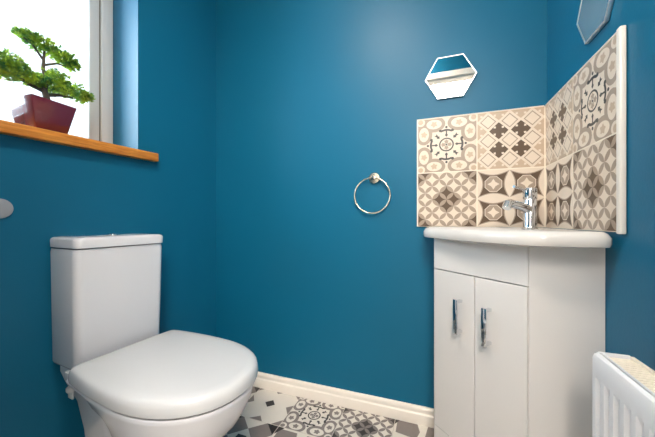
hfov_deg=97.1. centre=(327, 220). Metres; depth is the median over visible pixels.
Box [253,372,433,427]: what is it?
baseboard
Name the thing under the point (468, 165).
tile backsplash
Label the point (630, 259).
wall
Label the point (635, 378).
grille
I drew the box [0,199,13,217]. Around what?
disc
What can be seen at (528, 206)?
mixer tap
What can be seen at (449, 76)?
mirror
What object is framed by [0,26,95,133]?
bonsai
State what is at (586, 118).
tile backsplash
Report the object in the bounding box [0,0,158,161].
window
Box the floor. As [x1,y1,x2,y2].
[223,386,433,436]
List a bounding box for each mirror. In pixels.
[425,53,476,99]
[576,0,613,43]
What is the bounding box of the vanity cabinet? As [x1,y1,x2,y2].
[434,238,604,436]
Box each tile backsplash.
[417,105,545,226]
[545,25,625,233]
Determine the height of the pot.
0.114 m
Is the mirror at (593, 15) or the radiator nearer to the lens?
the radiator
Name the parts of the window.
pane, sill, sash, frame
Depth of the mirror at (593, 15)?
0.76 m
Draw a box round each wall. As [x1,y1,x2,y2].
[0,0,215,436]
[216,0,546,407]
[547,0,654,370]
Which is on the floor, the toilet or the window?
the toilet
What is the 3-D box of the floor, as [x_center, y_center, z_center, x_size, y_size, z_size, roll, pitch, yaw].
[-0.064,0.910,0.001,2.720,0.081,2.858,0,0,20]
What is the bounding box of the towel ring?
[354,172,390,213]
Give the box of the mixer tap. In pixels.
[502,185,538,229]
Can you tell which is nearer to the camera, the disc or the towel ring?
the disc
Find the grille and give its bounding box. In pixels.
[603,355,654,395]
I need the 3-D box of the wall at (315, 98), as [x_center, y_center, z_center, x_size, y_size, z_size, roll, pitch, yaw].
[-0.083,-0.305,1.487,2.223,2.350,0.120,0,0,20]
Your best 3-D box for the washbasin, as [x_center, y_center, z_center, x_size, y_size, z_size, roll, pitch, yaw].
[0.535,0.078,0.946,0.428,0.101,0.452,0,0,20]
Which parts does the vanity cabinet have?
panel, door, handle, fascia panel, handle, door, panel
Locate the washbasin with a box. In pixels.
[424,227,611,247]
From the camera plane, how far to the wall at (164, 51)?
1.24 m
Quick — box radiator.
[592,351,654,436]
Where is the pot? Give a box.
[6,94,76,133]
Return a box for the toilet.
[50,233,257,436]
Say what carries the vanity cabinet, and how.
on the floor

